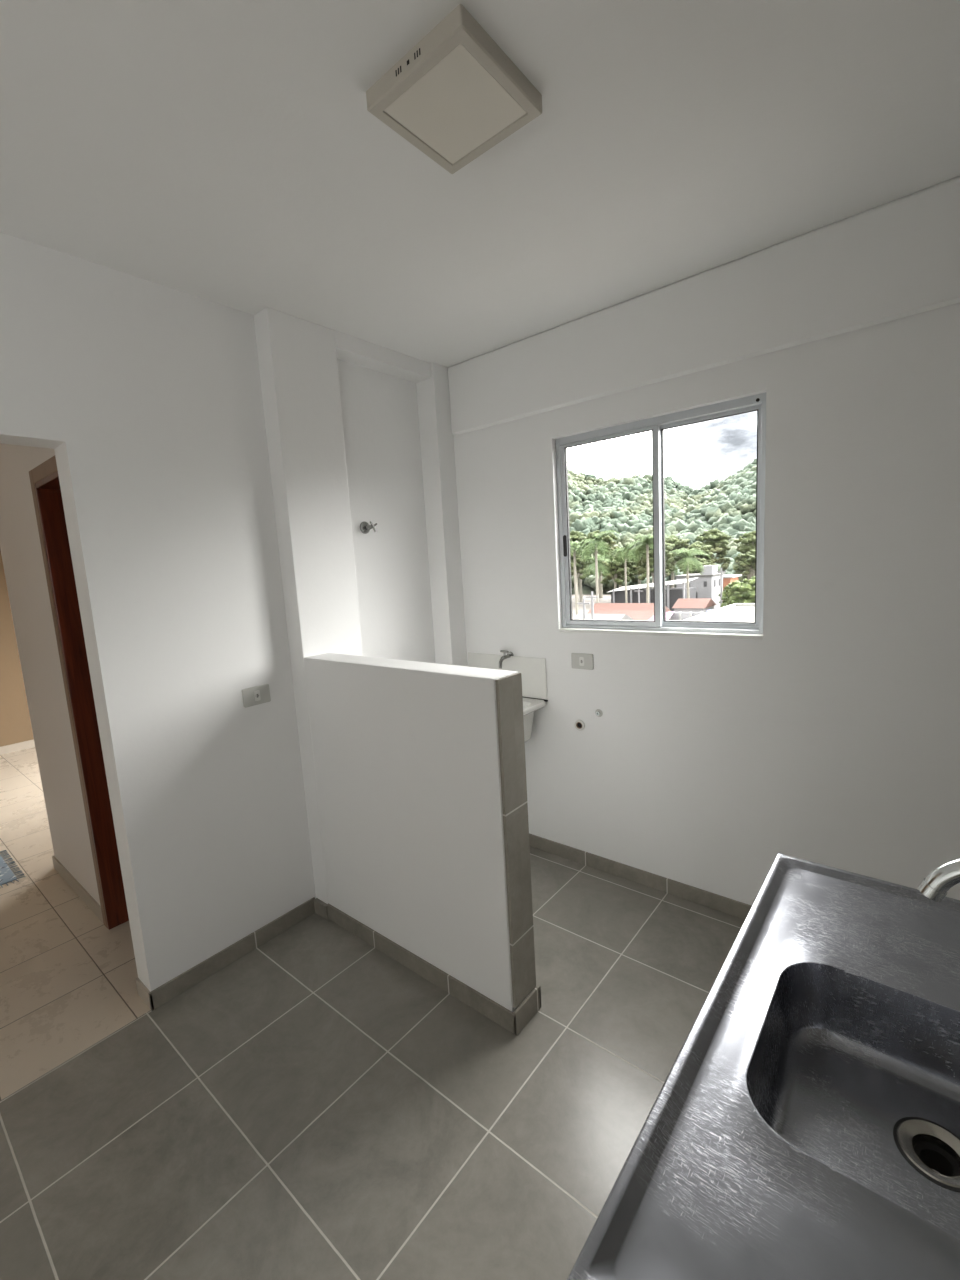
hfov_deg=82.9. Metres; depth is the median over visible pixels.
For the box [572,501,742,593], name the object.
hills
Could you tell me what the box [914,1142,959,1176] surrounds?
drain
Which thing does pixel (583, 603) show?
utility pole
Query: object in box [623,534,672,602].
palm tree
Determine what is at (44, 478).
door
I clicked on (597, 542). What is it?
palm tree
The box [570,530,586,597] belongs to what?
broadleaf tree
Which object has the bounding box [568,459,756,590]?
forest canopy
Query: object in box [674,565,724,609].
house
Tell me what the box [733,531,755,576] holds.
broadleaf tree
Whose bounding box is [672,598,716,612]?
house
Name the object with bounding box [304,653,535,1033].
wall
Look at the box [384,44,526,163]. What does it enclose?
diffuser
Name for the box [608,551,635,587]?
broadleaf tree
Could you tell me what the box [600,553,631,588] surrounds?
broadleaf tree
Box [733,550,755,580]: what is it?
broadleaf tree
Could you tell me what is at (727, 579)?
house
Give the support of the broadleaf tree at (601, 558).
on the ground
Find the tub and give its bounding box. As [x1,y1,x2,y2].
[522,696,547,741]
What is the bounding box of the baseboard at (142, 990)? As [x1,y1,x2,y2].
[136,978,153,1010]
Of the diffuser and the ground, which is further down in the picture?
the ground
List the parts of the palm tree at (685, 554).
crown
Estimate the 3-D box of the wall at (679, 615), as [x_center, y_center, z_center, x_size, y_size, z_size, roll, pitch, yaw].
[15.983,-0.238,43.255,3.500,4.100,0.300,3,10,39]
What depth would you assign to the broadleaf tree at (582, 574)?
110.29 m
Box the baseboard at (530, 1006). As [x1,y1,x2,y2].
[514,985,540,1035]
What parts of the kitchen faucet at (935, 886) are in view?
spout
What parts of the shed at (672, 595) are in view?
post, post, post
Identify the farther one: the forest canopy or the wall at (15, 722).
the forest canopy
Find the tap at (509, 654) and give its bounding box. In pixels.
[499,650,513,667]
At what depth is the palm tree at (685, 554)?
62.37 m
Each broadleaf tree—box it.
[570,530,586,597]
[570,551,592,605]
[571,550,593,601]
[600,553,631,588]
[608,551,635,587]
[629,548,641,584]
[635,544,672,587]
[645,542,675,575]
[665,535,690,587]
[679,541,716,571]
[682,557,710,574]
[695,528,730,569]
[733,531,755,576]
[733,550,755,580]
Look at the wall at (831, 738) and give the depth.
2.19 m
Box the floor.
[0,747,743,1279]
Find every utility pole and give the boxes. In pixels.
[577,598,589,618]
[585,591,597,618]
[634,587,642,602]
[716,568,725,607]
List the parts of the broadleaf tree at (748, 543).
crown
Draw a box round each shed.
[573,614,633,619]
[608,577,698,610]
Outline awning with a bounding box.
[648,611,674,620]
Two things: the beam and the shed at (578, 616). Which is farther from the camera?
the shed at (578, 616)
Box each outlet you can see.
[242,684,270,707]
[571,653,593,669]
[574,720,584,730]
[595,709,602,716]
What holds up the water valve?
attached to the wall at (146, 395)
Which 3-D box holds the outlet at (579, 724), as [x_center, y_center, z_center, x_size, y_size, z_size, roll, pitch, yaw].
[0.527,0.451,2.875,0.060,0.060,0.009,3,10,39]
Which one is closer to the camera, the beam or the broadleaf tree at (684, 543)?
the beam
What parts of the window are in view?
sash, sill, guide rail, sash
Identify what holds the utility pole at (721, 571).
on the ground
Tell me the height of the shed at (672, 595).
5.500 m
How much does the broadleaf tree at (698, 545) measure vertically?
10.612 m
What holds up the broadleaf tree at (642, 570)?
on the ground
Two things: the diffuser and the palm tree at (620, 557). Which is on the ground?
the palm tree at (620, 557)
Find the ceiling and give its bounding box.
[0,0,959,367]
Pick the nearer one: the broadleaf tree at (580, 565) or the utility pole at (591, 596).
the utility pole at (591, 596)
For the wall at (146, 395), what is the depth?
2.28 m
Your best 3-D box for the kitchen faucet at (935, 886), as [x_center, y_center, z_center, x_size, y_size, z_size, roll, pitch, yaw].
[0.641,0.285,0.531,0.331,0.195,0.122,3,10,39]
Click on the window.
(660, 626)
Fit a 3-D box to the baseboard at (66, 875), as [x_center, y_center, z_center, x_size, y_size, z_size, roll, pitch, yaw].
[-1.650,1.228,3.662,0.910,0.075,1.793,3,10,39]
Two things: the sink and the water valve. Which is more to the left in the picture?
the water valve
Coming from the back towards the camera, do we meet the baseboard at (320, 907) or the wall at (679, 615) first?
the wall at (679, 615)
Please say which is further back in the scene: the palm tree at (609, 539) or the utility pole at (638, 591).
the palm tree at (609, 539)
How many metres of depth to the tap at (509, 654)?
3.06 m
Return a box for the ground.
[572,594,610,617]
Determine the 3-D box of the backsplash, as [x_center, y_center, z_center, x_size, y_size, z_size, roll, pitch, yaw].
[0.148,0.202,3.144,0.554,0.229,0.009,3,10,39]
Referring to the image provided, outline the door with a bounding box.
[29,455,128,929]
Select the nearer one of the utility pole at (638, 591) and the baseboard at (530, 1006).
the baseboard at (530, 1006)
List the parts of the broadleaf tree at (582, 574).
crown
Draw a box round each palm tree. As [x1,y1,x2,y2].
[570,540,594,614]
[572,530,620,602]
[580,530,619,597]
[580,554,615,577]
[607,542,639,602]
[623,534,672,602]
[667,547,710,598]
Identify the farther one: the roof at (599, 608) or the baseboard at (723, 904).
the roof at (599, 608)
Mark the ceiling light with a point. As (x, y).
(456, 94)
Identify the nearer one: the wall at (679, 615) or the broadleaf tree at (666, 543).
the wall at (679, 615)
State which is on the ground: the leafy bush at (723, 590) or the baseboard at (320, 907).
the leafy bush at (723, 590)
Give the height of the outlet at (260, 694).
0.082 m
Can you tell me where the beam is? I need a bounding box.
[448,176,959,435]
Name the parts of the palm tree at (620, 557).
crown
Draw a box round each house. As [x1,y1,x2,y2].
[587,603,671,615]
[629,612,653,620]
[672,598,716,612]
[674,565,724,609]
[723,574,741,600]
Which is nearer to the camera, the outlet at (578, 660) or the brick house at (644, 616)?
the outlet at (578, 660)
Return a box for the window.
[556,392,765,639]
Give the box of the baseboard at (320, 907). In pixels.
[314,898,327,919]
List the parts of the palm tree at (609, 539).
crown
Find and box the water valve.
[360,521,376,533]
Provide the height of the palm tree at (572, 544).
10.989 m
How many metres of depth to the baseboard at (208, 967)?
2.36 m
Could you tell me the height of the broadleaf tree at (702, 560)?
8.008 m
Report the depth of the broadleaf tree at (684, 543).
104.70 m
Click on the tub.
(530, 705)
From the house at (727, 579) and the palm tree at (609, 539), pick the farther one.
the palm tree at (609, 539)
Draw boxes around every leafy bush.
[718,590,736,602]
[721,576,754,607]
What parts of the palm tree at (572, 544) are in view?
crown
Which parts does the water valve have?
handle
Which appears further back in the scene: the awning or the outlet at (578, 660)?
the awning
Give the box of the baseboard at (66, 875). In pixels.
[52,856,103,923]
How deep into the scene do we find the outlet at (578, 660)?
2.80 m
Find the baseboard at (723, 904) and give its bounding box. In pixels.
[529,833,751,919]
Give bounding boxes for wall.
[0,232,467,991]
[0,443,100,905]
[0,549,33,746]
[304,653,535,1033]
[454,303,959,904]
[668,611,703,620]
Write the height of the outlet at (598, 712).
0.042 m
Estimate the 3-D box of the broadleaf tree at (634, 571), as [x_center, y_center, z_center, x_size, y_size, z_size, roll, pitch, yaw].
[33.035,-14.230,112.640,6.682,10.809,6.501,-5,8,-11]
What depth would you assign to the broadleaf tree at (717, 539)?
99.78 m
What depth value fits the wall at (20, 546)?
2.78 m
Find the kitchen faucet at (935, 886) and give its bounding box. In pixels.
[918,859,959,901]
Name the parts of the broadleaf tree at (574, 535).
crown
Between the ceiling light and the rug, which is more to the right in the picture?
the ceiling light
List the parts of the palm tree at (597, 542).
crown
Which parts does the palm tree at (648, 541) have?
crown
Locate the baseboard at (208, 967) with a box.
[148,897,314,1009]
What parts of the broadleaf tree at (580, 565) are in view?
crown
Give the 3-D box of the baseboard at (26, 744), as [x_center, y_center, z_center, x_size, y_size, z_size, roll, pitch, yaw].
[-5.616,1.293,4.832,0.012,0.080,5.060,3,10,39]
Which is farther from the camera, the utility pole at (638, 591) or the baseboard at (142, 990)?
the utility pole at (638, 591)
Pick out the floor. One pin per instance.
(314, 1106)
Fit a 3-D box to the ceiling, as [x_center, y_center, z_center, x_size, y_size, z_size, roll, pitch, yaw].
[-2.818,-1.319,2.011,7.985,0.150,5.360,3,10,39]
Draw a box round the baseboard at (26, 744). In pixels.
[0,739,34,754]
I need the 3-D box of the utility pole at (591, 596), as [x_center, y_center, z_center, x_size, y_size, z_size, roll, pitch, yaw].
[8.206,-0.364,39.391,1.000,6.300,0.260,3,10,39]
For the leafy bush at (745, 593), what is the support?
on the ground
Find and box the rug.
[0,850,25,887]
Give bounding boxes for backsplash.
[468,653,546,699]
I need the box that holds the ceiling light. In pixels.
[366,4,541,173]
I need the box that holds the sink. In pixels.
[567,853,959,1279]

